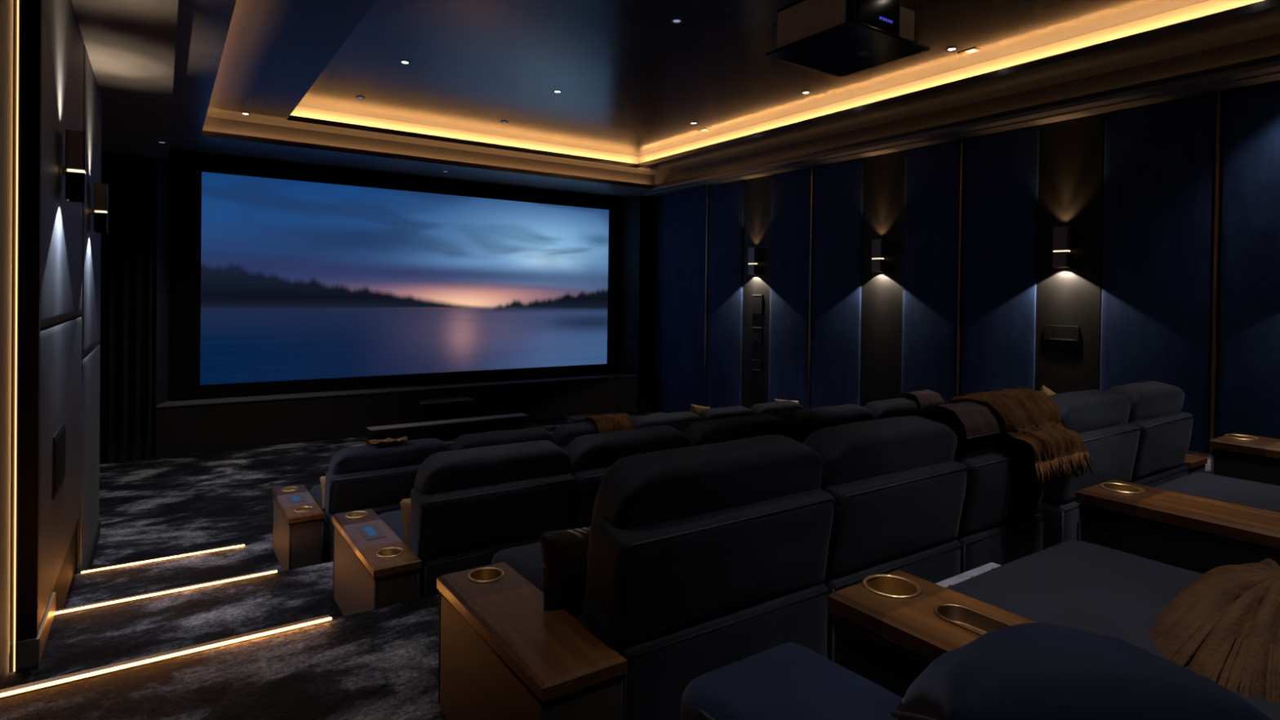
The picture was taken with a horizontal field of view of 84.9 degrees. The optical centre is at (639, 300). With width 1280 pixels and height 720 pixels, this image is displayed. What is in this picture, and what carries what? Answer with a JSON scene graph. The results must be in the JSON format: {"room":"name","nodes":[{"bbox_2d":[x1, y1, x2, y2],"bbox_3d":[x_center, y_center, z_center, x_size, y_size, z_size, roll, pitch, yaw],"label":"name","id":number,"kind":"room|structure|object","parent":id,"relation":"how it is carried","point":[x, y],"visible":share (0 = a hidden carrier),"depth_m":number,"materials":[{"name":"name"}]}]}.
{"room":"home theater","nodes":[
{"label":"home theater","id":0,"kind":"room"},
{"bbox_2d":[0,0,13,675],"bbox_3d":[-1.317,-0.201,0.913,0.009,3.750,5.600,0,1,-34],"label":"wall","id":1,"kind":"structure","parent":0,"point":[6,6],"depth_m":3.10,"materials":[{"name":"grey"}]},
{"bbox_2d":[0,0,77,689],"bbox_3d":[-4.066,-0.245,4.424,0.685,5.500,14.500,0,1,-34],"label":"wall","id":2,"kind":"structure","parent":0,"point":[68,569],"depth_m":4.43,"materials":[{"name":"black"}]},
{"bbox_2d":[11,0,21,672],"bbox_3d":[-2.901,-0.069,3.255,0.022,3.600,0.040,0,1,-34],"label":"light strip","id":3,"kind":"object","parent":2,"relation":"attached to","point":[17,64],"visible":1,"depth_m":3.26,"materials":[{"name":"yellow plastic"}]},
{"bbox_2d":[13,0,18,671],"bbox_3d":[-2.901,-0.069,3.257,0.005,3.600,0.008,0,1,-34],"label":"diffuser","id":4,"kind":"object","parent":3,"relation":"attached to","point":[16,2],"depth_m":3.25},
{"bbox_2d":[9,634,40,671],"bbox_3d":[-2.908,1.666,3.312,0.106,0.130,0.050,0,1,-34],"label":"baseboard","id":5,"kind":"structure","parent":2,"relation":"attached to","point":[28,651],"depth_m":3.30,"materials":[{"name":"black wood"}]},
{"bbox_2d":[10,0,42,642],"bbox_3d":[-2.984,0.220,3.252,0.296,4.220,0.040,0,1,-34],"label":"trim","id":6,"kind":"structure","parent":2,"relation":"attached to","point":[31,10],"depth_m":3.30,"materials":[{"name":"black"}]},
{"bbox_2d":[38,591,55,657],"bbox_3d":[-3.064,1.666,3.593,0.042,0.120,0.620,0,1,-34],"label":"baseboard","id":7,"kind":"structure","parent":2,"relation":"attached to","point":[46,624],"depth_m":3.59,"materials":[{"name":"brown wood"}]},
{"bbox_2d":[38,316,81,630],"bbox_3d":[-3.532,0.864,4.270,0.044,1.460,2.230,0,1,-34],"label":"wall panel","id":8,"kind":"object","parent":2,"relation":"attached to","point":[60,344],"visible":0.75,"depth_m":3.97,"materials":[{"name":"fabric"}]},
{"bbox_2d":[52,422,65,499],"bbox_3d":[-3.260,0.884,3.908,0.026,0.347,0.586,0,1,-34],"label":"wall speaker","id":9,"kind":"object","parent":8,"relation":"attached to","point":[59,438],"visible":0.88,"depth_m":3.89,"materials":[{"name":"black"}]},
{"bbox_2d":[40,0,83,328],"bbox_3d":[-3.508,-0.894,4.254,0.044,2.025,2.230,0,1,-34],"label":"wall panel","id":10,"kind":"object","parent":2,"relation":"attached to","point":[62,40],"visible":0.79,"depth_m":3.94,"materials":[{"name":"fabric"}]},
{"bbox_2d":[58,129,86,202],"bbox_3d":[-3.229,-0.765,3.981,0.120,0.390,0.120,0,1,-34],"label":"wall sconce","id":11,"kind":"object","parent":10,"relation":"attached to","point":[74,171],"visible":0.99,"depth_m":3.94,"materials":[{"name":"brown metal"}]},
{"bbox_2d":[75,344,100,573],"bbox_3d":[-4.727,1.297,6.011,0.044,1.730,1.820,0,1,-34],"label":"wall panel","id":12,"kind":"object","parent":2,"relation":"attached to","point":[87,522],"visible":0.68,"depth_m":5.74,"materials":[{"name":"fabric"}]},
{"bbox_2d":[77,44,102,357],"bbox_3d":[-4.699,-0.760,5.993,0.044,2.355,1.820,0,1,-34],"label":"wall panel","id":13,"kind":"object","parent":2,"relation":"attached to","point":[92,104],"visible":0.73,"depth_m":5.75,"materials":[{"name":"fabric"}]},
{"bbox_2d":[88,182,108,233],"bbox_3d":[-4.359,-0.745,5.632,0.120,0.390,0.120,0,1,-34],"label":"wall sconce","id":14,"kind":"object","parent":13,"relation":"attached to","point":[100,211],"visible":1,"depth_m":5.59,"materials":[{"name":"brown metal"}]},
{"bbox_2d":[85,520,100,569],"bbox_3d":[-4.257,2.224,5.326,0.038,0.140,3.570,0,1,-34],"label":"baseboard","id":15,"kind":"structure","parent":2,"relation":"attached to","point":[93,551],"depth_m":6.19,"materials":[{"name":"black"}]},
{"bbox_2d":[71,0,178,159],"bbox_3d":[-3.374,-2.028,4.137,1.080,0.250,13.300,0,1,-34],"label":"ceiling","id":16,"kind":"structure","parent":0,"point":[130,45],"depth_m":5.76,"materials":[{"name":"paint"}]},
{"bbox_2d":[97,154,153,463],"bbox_3d":[-7.122,0.112,9.581,0.730,4.190,0.083,0,1,-34],"label":"curtain","id":17,"kind":"object","parent":16,"relation":"hanging from","point":[125,344],"visible":0.75,"depth_m":9.62,"materials":[{"name":"black fabric"}]},
{"bbox_2d":[101,153,157,448],"bbox_3d":[-4.107,-0.323,12.908,10.200,5.500,0.450,0,1,-34],"label":"wall","id":18,"kind":"structure","parent":0,"point":[155,160],"depth_m":10.48,"materials":[{"name":"black"}]},
{"bbox_2d":[155,150,639,405],"bbox_3d":[-3.629,-0.345,12.538,8.270,3.715,0.700,0,1,-34],"label":"screen frame","id":19,"kind":"object","parent":18,"relation":"attached to","point":[629,242],"depth_m":10.45,"materials":[{"name":"grey"}]},
{"bbox_2d":[170,150,620,399],"bbox_3d":[-3.720,-0.350,12.627,7.860,3.690,0.150,0,1,-34],"label":"projection screen","id":20,"kind":"object","parent":19,"relation":"attached to","point":[286,277],"visible":1,"depth_m":12.03,"materials":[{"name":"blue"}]},
{"bbox_2d":[0,405,1211,719],"bbox_3d":[-0.168,1.833,7.130,10.200,1.400,14.500,0,1,-34],"label":"floor","id":21,"kind":"structure","parent":0,"point":[380,664],"depth_m":3.67,"materials":[{"name":"carpet"}]},
{"bbox_2d":[80,543,244,573],"bbox_3d":[-3.677,2.009,5.443,1.045,0.044,0.066,0,1,-34],"label":"step light","id":22,"kind":"object","parent":21,"relation":"on","point":[108,567],"visible":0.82,"depth_m":5.41,"materials":[{"name":"beige plastic"}]},
{"bbox_2d":[0,614,331,698],"bbox_3d":[-1.899,1.437,2.819,1.212,0.044,0.066,0,1,-34],"label":"step light","id":23,"kind":"object","parent":21,"relation":"attached to","point":[28,687],"visible":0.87,"depth_m":2.79,"materials":[{"name":"beige plastic"}]},
{"bbox_2d":[54,568,276,615],"bbox_3d":[-2.773,1.733,4.165,1.090,0.044,0.066,0,1,-34],"label":"step light","id":24,"kind":"object","parent":21,"relation":"on","point":[91,606],"visible":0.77,"depth_m":4.12,"materials":[{"name":"beige plastic"}]},
{"bbox_2d":[271,484,324,571],"bbox_3d":[-2.624,1.763,5.350,0.235,0.506,0.880,0,1,-34],"label":"console","id":25,"kind":"object","parent":21,"relation":"on","point":[298,519],"visible":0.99,"depth_m":5.04,"materials":[{"name":"brown"}]},
{"bbox_2d":[332,508,422,616],"bbox_3d":[-1.429,1.494,3.740,0.225,0.506,0.960,0,1,-34],"label":"console","id":26,"kind":"object","parent":21,"relation":"on","point":[373,568],"visible":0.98,"depth_m":3.56,"materials":[{"name":"brown"}]},
{"bbox_2d":[311,438,451,562],"bbox_3d":[-2.142,1.560,5.739,0.938,0.918,1.037,0,1,-34],"label":"seat","id":27,"kind":"object","parent":21,"relation":"on","point":[375,477],"visible":0.52,"depth_m":5.27,"materials":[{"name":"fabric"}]},
{"bbox_2d":[311,484,329,527],"bbox_3d":[-2.199,1.647,5.845,0.895,0.220,0.800,0,1,-34],"label":"seat cushion","id":28,"kind":"object","parent":27,"relation":"on","point":[316,491],"depth_m":5.61,"materials":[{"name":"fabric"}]},
{"bbox_2d":[319,475,325,511],"bbox_3d":[-2.324,1.489,5.539,0.402,0.254,0.149,0,1,-43],"label":"throw pillow","id":29,"kind":"object","parent":27,"relation":"on","point":[322,478],"visible":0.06,"depth_m":5.40,"materials":[{"name":"brown fabric"}]},
{"bbox_2d":[365,435,407,445],"bbox_3d":[-1.963,1.099,5.424,0.280,0.083,0.173,0,1,-34],"label":"throw blanket","id":30,"kind":"object","parent":27,"relation":"on","point":[388,440],"visible":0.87,"depth_m":5.40,"materials":[{"name":"brown fabric"}]},
{"bbox_2d":[155,376,637,457],"bbox_3d":[-3.659,1.887,12.558,8.270,0.700,0.700,0,1,-34],"label":"stage platform","id":31,"kind":"object","parent":21,"relation":"on","point":[197,428],"visible":0.69,"depth_m":11.35,"materials":[{"name":"black"}]},
{"bbox_2d":[155,373,638,408],"bbox_3d":[-3.651,1.525,12.550,8.270,0.025,0.712,0,1,-34],"label":"board","id":32,"kind":"object","parent":31,"relation":"on","point":[170,403],"visible":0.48,"depth_m":11.78,"materials":[{"name":"grey"}]},
{"bbox_2d":[414,396,474,422],"bbox_3d":[-3.343,1.967,11.979,0.920,0.560,0.335,0,1,-34],"label":"speaker","id":33,"kind":"object","parent":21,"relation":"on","point":[459,407],"visible":0.67,"depth_m":11.83},
{"bbox_2d":[422,402,472,422],"bbox_3d":[-3.254,1.939,11.850,0.880,0.380,0.017,0,1,-34],"label":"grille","id":34,"kind":"object","parent":33,"relation":"attached to","point":[433,411],"depth_m":11.82,"materials":[{"name":"black"}]},
{"bbox_2d":[366,413,528,441],"bbox_3d":[-3.096,2.112,11.493,2.620,0.285,0.260,0,1,-34],"label":"soundbar","id":35,"kind":"object","parent":21,"relation":"on","point":[446,428],"visible":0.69,"depth_m":11.36,"materials":[{"name":"black"}]},
{"bbox_2d":[378,440,577,598],"bbox_3d":[-0.994,1.264,4.056,0.867,0.972,1.042,0,1,-34],"label":"seat","id":36,"kind":"object","parent":21,"relation":"on","point":[468,506],"visible":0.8,"depth_m":3.60,"materials":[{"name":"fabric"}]},
{"bbox_2d":[378,509,411,550],"bbox_3d":[-1.052,1.378,4.165,0.825,0.220,0.800,0,1,-34],"label":"seat cushion","id":37,"kind":"object","parent":36,"relation":"on","point":[393,519],"depth_m":4.09,"materials":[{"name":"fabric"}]},
{"bbox_2d":[399,497,410,545],"bbox_3d":[-1.138,1.220,3.897,0.403,0.293,0.153,0,1,-42],"label":"throw pillow","id":38,"kind":"object","parent":36,"relation":"on","point":[405,504],"visible":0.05,"depth_m":3.77,"materials":[{"name":"brown fabric"}]},
{"bbox_2d":[450,426,555,450],"bbox_3d":[-1.367,1.565,6.271,0.922,0.920,1.034,0,1,-34],"label":"seat","id":39,"kind":"object","parent":21,"relation":"on","point":[529,434],"visible":0.09,"depth_m":5.87,"materials":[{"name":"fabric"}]},
{"bbox_2d":[436,561,627,719],"bbox_3d":[-0.379,1.213,2.205,0.260,0.485,0.830,0,1,-34],"label":"console","id":40,"kind":"object","parent":21,"relation":"on","point":[502,655],"visible":1,"depth_m":2.08,"materials":[{"name":"brown"}]},
{"bbox_2d":[552,421,597,449],"bbox_3d":[-0.647,1.571,6.763,0.806,0.919,1.037,0,1,-34],"label":"seat","id":41,"kind":"object","parent":21,"relation":"on","point":[564,434],"visible":0.1,"depth_m":6.25,"materials":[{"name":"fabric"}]},
{"bbox_2d":[584,413,633,434],"bbox_3d":[-0.265,1.226,6.475,0.397,0.332,0.425,0,1,-34],"label":"throw blanket","id":42,"kind":"object","parent":41,"relation":"on","point":[617,422],"visible":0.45,"depth_m":6.45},
{"bbox_2d":[564,426,691,528],"bbox_3d":[-0.278,1.266,4.545,0.847,0.978,1.044,0,1,-34],"label":"seat","id":43,"kind":"object","parent":21,"relation":"on","point":[591,455],"visible":0.26,"depth_m":4.03,"materials":[{"name":"fabric"}]},
{"bbox_2d":[491,434,837,719],"bbox_3d":[0.024,0.962,2.600,0.891,0.991,1.045,0,1,-34],"label":"seat","id":44,"kind":"object","parent":21,"relation":"on","point":[702,559],"visible":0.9,"depth_m":2.13,"materials":[{"name":"fabric"}]},
{"bbox_2d":[491,542,599,637],"bbox_3d":[-0.034,1.085,2.711,0.850,0.220,0.800,0,1,-34],"label":"seat cushion","id":45,"kind":"object","parent":44,"relation":"on","point":[526,560],"depth_m":2.66,"materials":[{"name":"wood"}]},
{"bbox_2d":[538,526,591,613],"bbox_3d":[-0.152,0.897,2.373,0.462,0.299,0.151,0,1,-42],"label":"throw pillow","id":46,"kind":"object","parent":44,"relation":"on","point":[564,552],"visible":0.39,"depth_m":2.25,"materials":[{"name":"black fabric"}]},
{"bbox_2d":[631,411,702,432],"bbox_3d":[0.044,1.575,7.236,0.851,0.920,1.036,0,1,-34],"label":"seat","id":47,"kind":"object","parent":21,"relation":"on","point":[679,421],"visible":0.15,"depth_m":6.86,"materials":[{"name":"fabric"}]},
{"bbox_2d":[697,405,755,420],"bbox_3d":[0.697,1.581,7.683,0.710,0.918,1.035,0,1,-34],"label":"seat","id":48,"kind":"object","parent":21,"relation":"on","point":[736,411],"visible":0.1,"depth_m":7.28,"materials":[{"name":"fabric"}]},
{"bbox_2d":[689,403,710,415],"bbox_3d":[0.636,1.227,7.414,0.344,0.295,0.105,0,1,-42],"label":"throw pillow","id":49,"kind":"object","parent":48,"relation":"on","point":[695,409],"visible":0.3,"depth_m":7.35,"materials":[{"name":"brown fabric"}]},
{"bbox_2d":[683,413,789,445],"bbox_3d":[0.438,1.272,5.035,0.872,0.977,1.044,0,1,-34],"label":"seat","id":50,"kind":"object","parent":21,"relation":"on","point":[714,430],"visible":0.12,"depth_m":4.61,"materials":[{"name":"fabric"}]},
{"bbox_2d":[750,400,804,418],"bbox_3d":[1.302,1.583,8.097,0.739,0.922,1.036,0,1,-34],"label":"seat","id":51,"kind":"object","parent":21,"relation":"on","point":[777,409],"visible":0.12,"depth_m":7.68,"materials":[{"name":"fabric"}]},
{"bbox_2d":[680,642,902,719],"bbox_3d":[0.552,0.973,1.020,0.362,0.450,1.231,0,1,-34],"label":"seat","id":52,"kind":"object","parent":21,"relation":"on","point":[789,681],"visible":0.98,"depth_m":1.36,"materials":[{"name":"blue fabric"}]},
{"bbox_3d":[0.551,0.749,0.948,0.340,0.110,0.220,0,1,-34],"label":"backrest cushion","id":53,"kind":"object","parent":52,"relation":"on","visible":0},
{"bbox_2d":[890,622,1271,719],"bbox_3d":[0.576,0.577,0.958,0.398,0.250,0.279,1,1,6],"label":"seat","id":54,"kind":"object","parent":53,"relation":"on","point":[1027,671],"visible":1,"depth_m":0.88,"materials":[{"name":"blue fabric"}]},
{"bbox_2d":[780,404,875,444],"bbox_3d":[1.185,1.280,5.546,0.920,0.973,1.044,0,1,-34],"label":"seat","id":55,"kind":"object","parent":21,"relation":"on","point":[802,424],"visible":0.17,"depth_m":5.08,"materials":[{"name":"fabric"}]},
{"bbox_2d":[803,414,969,661],"bbox_3d":[0.736,0.967,3.089,0.810,0.991,1.044,0,1,-34],"label":"seat","id":56,"kind":"object","parent":21,"relation":"on","point":[897,487],"visible":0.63,"depth_m":2.64,"materials":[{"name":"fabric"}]},
{"bbox_2d":[864,395,920,419],"bbox_3d":[1.915,1.283,6.046,0.828,0.977,1.044,0,1,-34],"label":"seat","id":57,"kind":"object","parent":21,"relation":"on","point":[910,405],"visible":0.07,"depth_m":5.58,"materials":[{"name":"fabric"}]},
{"bbox_2d":[896,389,944,411],"bbox_3d":[2.372,0.901,5.819,0.331,0.294,0.390,0,1,-34],"label":"throw blanket","id":58,"kind":"object","parent":57,"relation":"on","point":[926,397],"visible":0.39,"depth_m":5.80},
{"bbox_2d":[826,569,1036,699],"bbox_3d":[0.701,0.925,1.387,0.255,0.545,0.630,0,1,-34],"label":"console","id":59,"kind":"object","parent":21,"relation":"on","point":[887,628],"visible":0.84,"depth_m":1.48,"materials":[{"name":"brown"}]},
{"bbox_2d":[933,603,1013,635],"bbox_3d":[0.696,0.669,1.416,0.096,0.035,0.208,0,1,-34],"label":"cup holder","id":60,"kind":"object","parent":59,"relation":"on","point":[969,620],"depth_m":1.46,"materials":[{"name":"gold metal"}]},
{"bbox_2d":[932,409,1044,573],"bbox_3d":[1.355,0.973,3.513,0.678,0.987,1.043,0,1,-34],"label":"seat","id":61,"kind":"object","parent":21,"relation":"on","point":[1002,522],"visible":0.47,"depth_m":3.05,"materials":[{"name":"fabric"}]},
{"bbox_2d":[917,400,1004,439],"bbox_3d":[1.421,0.508,3.088,0.340,0.124,0.249,0,1,-34],"label":"throw blanket","id":62,"kind":"object","parent":61,"relation":"on","point":[979,419],"visible":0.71,"depth_m":3.01,"materials":[{"name":"fabric"}]},
{"bbox_2d":[947,386,1092,487],"bbox_3d":[1.716,0.603,3.206,0.543,0.374,0.442,0,1,-34],"label":"throw blanket","id":63,"kind":"object","parent":61,"relation":"on","point":[1031,416],"visible":0.89,"depth_m":3.13,"materials":[{"name":"fabric"}]},
{"bbox_2d":[1039,388,1141,549],"bbox_3d":[2.122,0.978,4.037,0.826,0.989,1.044,0,1,-34],"label":"seat","id":64,"kind":"object","parent":21,"relation":"on","point":[1100,417],"visible":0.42,"depth_m":3.56,"materials":[{"name":"fabric"}]},
{"bbox_2d":[1040,384,1056,395],"bbox_3d":[2.285,0.626,3.878,0.352,0.336,0.108,0,1,-41],"label":"throw pillow","id":65,"kind":"object","parent":64,"relation":"on","point":[1043,388],"visible":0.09,"depth_m":3.83,"materials":[{"name":"brown fabric"}]},
{"bbox_2d":[935,540,1279,719],"bbox_3d":[1.381,0.793,1.639,1.132,0.822,1.374,0,1,-34],"label":"seat","id":66,"kind":"object","parent":21,"relation":"on","point":[1099,589],"visible":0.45,"depth_m":1.95,"materials":[{"name":"fabric"}]},
{"bbox_2d":[1148,558,1279,702],"bbox_3d":[1.566,0.782,1.717,1.068,0.226,0.544,0,1,-34],"label":"throw blanket","id":67,"kind":"object","parent":66,"relation":"on","point":[1224,624],"visible":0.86,"depth_m":1.57,"materials":[{"name":"fabric"}]},
{"bbox_2d":[1106,380,1194,487],"bbox_3d":[2.783,0.982,4.488,0.759,0.990,1.046,0,1,-34],"label":"seat","id":68,"kind":"object","parent":21,"relation":"on","point":[1156,406],"visible":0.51,"depth_m":4.05,"materials":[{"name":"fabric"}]},
{"bbox_2d":[1075,479,1279,573],"bbox_3d":[2.017,0.937,1.973,0.280,0.545,1.350,0,1,-34],"label":"console","id":69,"kind":"object","parent":21,"relation":"on","point":[1202,535],"visible":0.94,"depth_m":2.24,"materials":[{"name":"brown"}]},
{"bbox_2d":[1077,472,1279,540],"bbox_3d":[2.596,0.801,2.498,1.244,0.822,1.416,0,1,-34],"label":"seat","id":70,"kind":"object","parent":21,"relation":"on","point":[1266,496],"visible":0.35,"depth_m":3.01,"materials":[{"name":"fabric"}]},
{"bbox_2d":[1183,453,1207,475],"bbox_3d":[3.270,1.229,4.708,0.260,0.505,0.800,0,1,-34],"label":"console","id":71,"kind":"object","parent":21,"relation":"on","point":[1194,463],"visible":0.03,"depth_m":4.38,"materials":[{"name":"brown"}]},
{"bbox_2d":[1208,432,1279,485],"bbox_3d":[3.282,0.946,2.888,0.310,0.545,1.430,0,1,-34],"label":"console","id":72,"kind":"object","parent":21,"relation":"on","point":[1236,455],"visible":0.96,"depth_m":3.29,"materials":[{"name":"brown"}]},
{"bbox_2d":[168,0,1279,199],"bbox_3d":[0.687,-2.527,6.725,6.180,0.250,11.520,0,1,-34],"label":"ceiling","id":73,"kind":"structure","parent":0,"point":[632,81],"depth_m":7.84,"materials":[{"name":"paint"}]},
{"bbox_2d":[671,18,682,23],"bbox_3d":[0.348,-2.652,6.637,0.112,0.012,0.112,0,1,-34],"label":"recessed light","id":74,"kind":"object","parent":73,"relation":"in","point":[673,20],"visible":1,"depth_m":6.63,"materials":[{"name":"white metal"}]},
{"bbox_2d":[290,0,1263,164],"bbox_3d":[0.687,-2.537,6.725,6.180,0.230,11.520,0,1,-34],"label":"strip light","id":75,"kind":"object","parent":73,"relation":"attached to","point":[1211,6],"visible":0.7,"depth_m":9.19,"materials":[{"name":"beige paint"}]},
{"bbox_2d":[764,0,929,77],"bbox_3d":[1.775,-2.375,6.019,1.000,0.512,0.940,0,1,-34],"label":"projector","id":76,"kind":"object","parent":73,"relation":"hanging from","point":[840,38],"visible":1,"depth_m":5.82,"materials":[{"name":"black"}]},
{"bbox_2d":[879,16,892,23],"bbox_3d":[1.983,-2.264,5.642,0.160,0.020,0.006,0,1,-34],"label":"light","id":77,"kind":"object","parent":76,"relation":"attached to","point":[883,20],"depth_m":5.64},
{"bbox_2d":[898,5,914,41],"bbox_3d":[2.210,-2.298,5.807,0.200,0.250,0.013,0,1,-34],"label":"vent","id":78,"kind":"object","parent":76,"relation":"attached to","point":[906,13],"depth_m":5.80,"materials":[{"name":"brown metal"}]},
{"bbox_2d":[644,71,1279,195],"bbox_3d":[3.764,-2.074,8.961,0.030,0.032,13.000,0,1,-34],"label":"trim","id":79,"kind":"structure","parent":73,"relation":"attached to","point":[1277,72],"depth_m":8.03,"materials":[{"name":"wood"}]},
{"bbox_2d":[956,47,981,55],"bbox_3d":[3.451,-2.615,7.343,0.120,0.014,0.200,0,1,-34],"label":"recessed light","id":80,"kind":"object","parent":73,"relation":"in","point":[974,49],"visible":1,"depth_m":7.33,"materials":[{"name":"gold metal"}]},
{"bbox_2d":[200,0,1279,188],"bbox_3d":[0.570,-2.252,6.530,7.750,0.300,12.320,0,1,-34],"label":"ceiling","id":81,"kind":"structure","parent":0,"point":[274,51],"depth_m":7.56,"materials":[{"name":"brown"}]},
{"bbox_2d":[202,33,1279,185],"bbox_3d":[0.570,-2.262,6.529,7.750,0.280,12.320,0,1,-34],"label":"crown molding","id":82,"kind":"structure","parent":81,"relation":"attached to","point":[1267,46],"depth_m":9.71,"materials":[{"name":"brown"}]},
{"bbox_2d":[652,60,1279,190],"bbox_3d":[3.630,-2.074,8.627,0.016,0.050,12.000,0,1,-34],"label":"trim","id":83,"kind":"structure","parent":81,"relation":"attached to","point":[1274,64],"depth_m":7.72,"materials":[{"name":"wood"}]},
{"bbox_2d":[637,80,1279,453],"bbox_3d":[3.780,-0.188,9.794,0.300,5.500,14.500,0,1,-34],"label":"wall","id":84,"kind":"structure","parent":0,"point":[659,201],"depth_m":14.48,"materials":[{"name":"black"}]},
{"bbox_2d":[661,186,706,413],"bbox_3d":[0.860,0.067,13.763,0.046,4.440,1.360,0,1,-34],"label":"wall panel","id":85,"kind":"object","parent":84,"relation":"attached to","point":[685,212],"visible":0.84,"depth_m":13.72,"materials":[{"name":"blue fabric"}]},
{"bbox_2d":[703,186,709,406],"bbox_3d":[1.254,0.073,13.172,0.050,4.450,0.028,0,1,-34],"label":"trim","id":86,"kind":"structure","parent":84,"relation":"attached to","point":[708,187],"depth_m":13.16,"materials":[{"name":"gold metal"}]},
{"bbox_2d":[706,180,744,408],"bbox_3d":[1.543,0.085,12.765,0.046,4.440,0.940,0,1,-34],"label":"wall panel","id":87,"kind":"object","parent":84,"relation":"attached to","point":[726,210],"visible":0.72,"depth_m":12.72,"materials":[{"name":"blue fabric"}]},
{"bbox_2d":[741,174,772,408],"bbox_3d":[2.016,0.093,12.101,0.022,4.450,0.690,0,1,-34],"label":"wall panel","id":88,"kind":"object","parent":84,"relation":"attached to","point":[757,191],"visible":0.64,"depth_m":12.08,"materials":[{"name":"fabric"}]},
{"bbox_2d":[747,247,758,275],"bbox_3d":[1.959,-0.683,12.066,0.120,0.460,0.160,0,1,-34],"label":"wall sconce","id":89,"kind":"object","parent":88,"relation":"attached to","point":[753,252],"visible":1,"depth_m":12.01,"materials":[{"name":"brown metal"}]},
{"bbox_2d":[751,359,761,371],"bbox_3d":[2.018,1.111,12.045,0.026,0.189,0.224,0,1,-34],"label":"switch plate","id":90,"kind":"object","parent":88,"relation":"attached to","point":[756,364],"visible":1,"depth_m":12.03,"materials":[{"name":"black"}]},
{"bbox_2d":[751,326,762,344],"bbox_3d":[2.016,0.593,12.055,0.024,0.290,0.240,0,1,-34],"label":"wall plate","id":91,"kind":"object","parent":88,"relation":"attached to","point":[757,332],"visible":1,"depth_m":12.04,"materials":[{"name":"black"}]},
{"bbox_2d":[752,294,763,314],"bbox_3d":[2.023,0.058,12.050,0.024,0.340,0.240,0,1,-34],"label":"speaker grille","id":92,"kind":"object","parent":88,"relation":"attached to","point":[757,300],"visible":1,"depth_m":12.03,"materials":[{"name":"black"}]},
{"bbox_2d":[768,168,811,408],"bbox_3d":[2.444,0.110,11.449,0.046,4.440,0.870,0,1,-34],"label":"wall panel","id":93,"kind":"object","parent":84,"relation":"attached to","point":[790,235],"visible":0.68,"depth_m":11.41,"materials":[{"name":"blue fabric"}]},
{"bbox_2d":[807,166,814,408],"bbox_3d":[2.699,0.111,11.060,0.050,4.450,0.028,0,1,-34],"label":"trim","id":94,"kind":"structure","parent":84,"relation":"attached to","point":[812,167],"depth_m":11.04,"materials":[{"name":"gold metal"}]},
{"bbox_2d":[810,158,863,408],"bbox_3d":[2.983,0.124,10.661,0.046,4.440,0.920,0,1,-34],"label":"wall panel","id":95,"kind":"object","parent":84,"relation":"attached to","point":[837,187],"visible":0.71,"depth_m":10.61,"materials":[{"name":"blue fabric"}]},
{"bbox_2d":[859,150,906,407],"bbox_3d":[3.456,0.131,9.996,0.022,4.450,0.710,0,1,-34],"label":"wall panel","id":96,"kind":"object","parent":84,"relation":"attached to","point":[883,175],"visible":0.64,"depth_m":9.97,"materials":[{"name":"fabric"}]},
{"bbox_2d":[871,239,884,271],"bbox_3d":[3.399,-0.644,9.962,0.120,0.460,0.160,0,1,-34],"label":"wall sconce","id":97,"kind":"object","parent":96,"relation":"attached to","point":[877,245],"visible":1,"depth_m":9.91,"materials":[{"name":"brown metal"}]},
{"bbox_2d":[901,140,960,404],"bbox_3d":[3.873,0.148,9.361,0.046,4.440,0.810,0,1,-34],"label":"wall panel","id":98,"kind":"object","parent":84,"relation":"attached to","point":[932,173],"visible":0.65,"depth_m":9.32,"materials":[{"name":"blue fabric"}]},
{"bbox_2d":[956,138,964,395],"bbox_3d":[4.111,0.149,8.997,0.050,4.450,0.028,0,1,-34],"label":"trim","id":99,"kind":"structure","parent":84,"relation":"attached to","point":[962,140],"depth_m":8.98,"materials":[{"name":"wood"}]},
{"bbox_2d":[960,126,1039,395],"bbox_3d":[4.392,0.162,8.602,0.046,4.440,0.910,0,1,-34],"label":"wall panel","id":100,"kind":"object","parent":84,"relation":"attached to","point":[1001,179],"visible":0.59,"depth_m":8.56,"materials":[{"name":"blue fabric"}]},
{"bbox_2d":[1034,113,1104,394],"bbox_3d":[4.854,0.169,7.954,0.022,4.450,0.680,0,1,-34],"label":"wall panel","id":101,"kind":"object","parent":84,"relation":"attached to","point":[1071,155],"visible":0.64,"depth_m":7.91,"materials":[{"name":"fabric"}]},
{"bbox_2d":[1043,324,1079,342],"bbox_3d":[4.805,0.373,7.986,0.020,0.180,0.380,0,1,-34],"label":"speaker grille","id":102,"kind":"object","parent":101,"relation":"attached to","point":[1052,333],"visible":1,"depth_m":7.98,"materials":[{"name":"black"}]},
{"bbox_2d":[1052,226,1071,267],"bbox_3d":[4.789,-0.607,7.932,0.120,0.460,0.160,0,1,-34],"label":"wall sconce","id":103,"kind":"object","parent":101,"relation":"attached to","point":[1061,245],"visible":1,"depth_m":7.88,"materials":[{"name":"brown metal"}]},
{"bbox_2d":[1099,93,1216,453],"bbox_3d":[5.318,0.186,7.248,0.046,4.440,0.970,0,1,-34],"label":"wall panel","id":104,"kind":"object","parent":84,"relation":"attached to","point":[1160,158],"visible":0.66,"depth_m":7.17,"materials":[{"name":"blue fabric"}]},
{"bbox_2d":[1209,90,1222,453],"bbox_3d":[5.602,0.189,6.819,0.050,4.450,0.028,0,1,-34],"label":"trim","id":105,"kind":"structure","parent":84,"relation":"attached to","point":[1219,122],"depth_m":6.80,"materials":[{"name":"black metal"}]},
{"bbox_2d":[1216,81,1279,439],"bbox_3d":[5.866,0.201,6.448,0.046,4.440,0.850,0,1,-34],"label":"wall panel","id":106,"kind":"object","parent":84,"relation":"attached to","point":[1248,393],"visible":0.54,"depth_m":6.59,"materials":[{"name":"blue fabric"}]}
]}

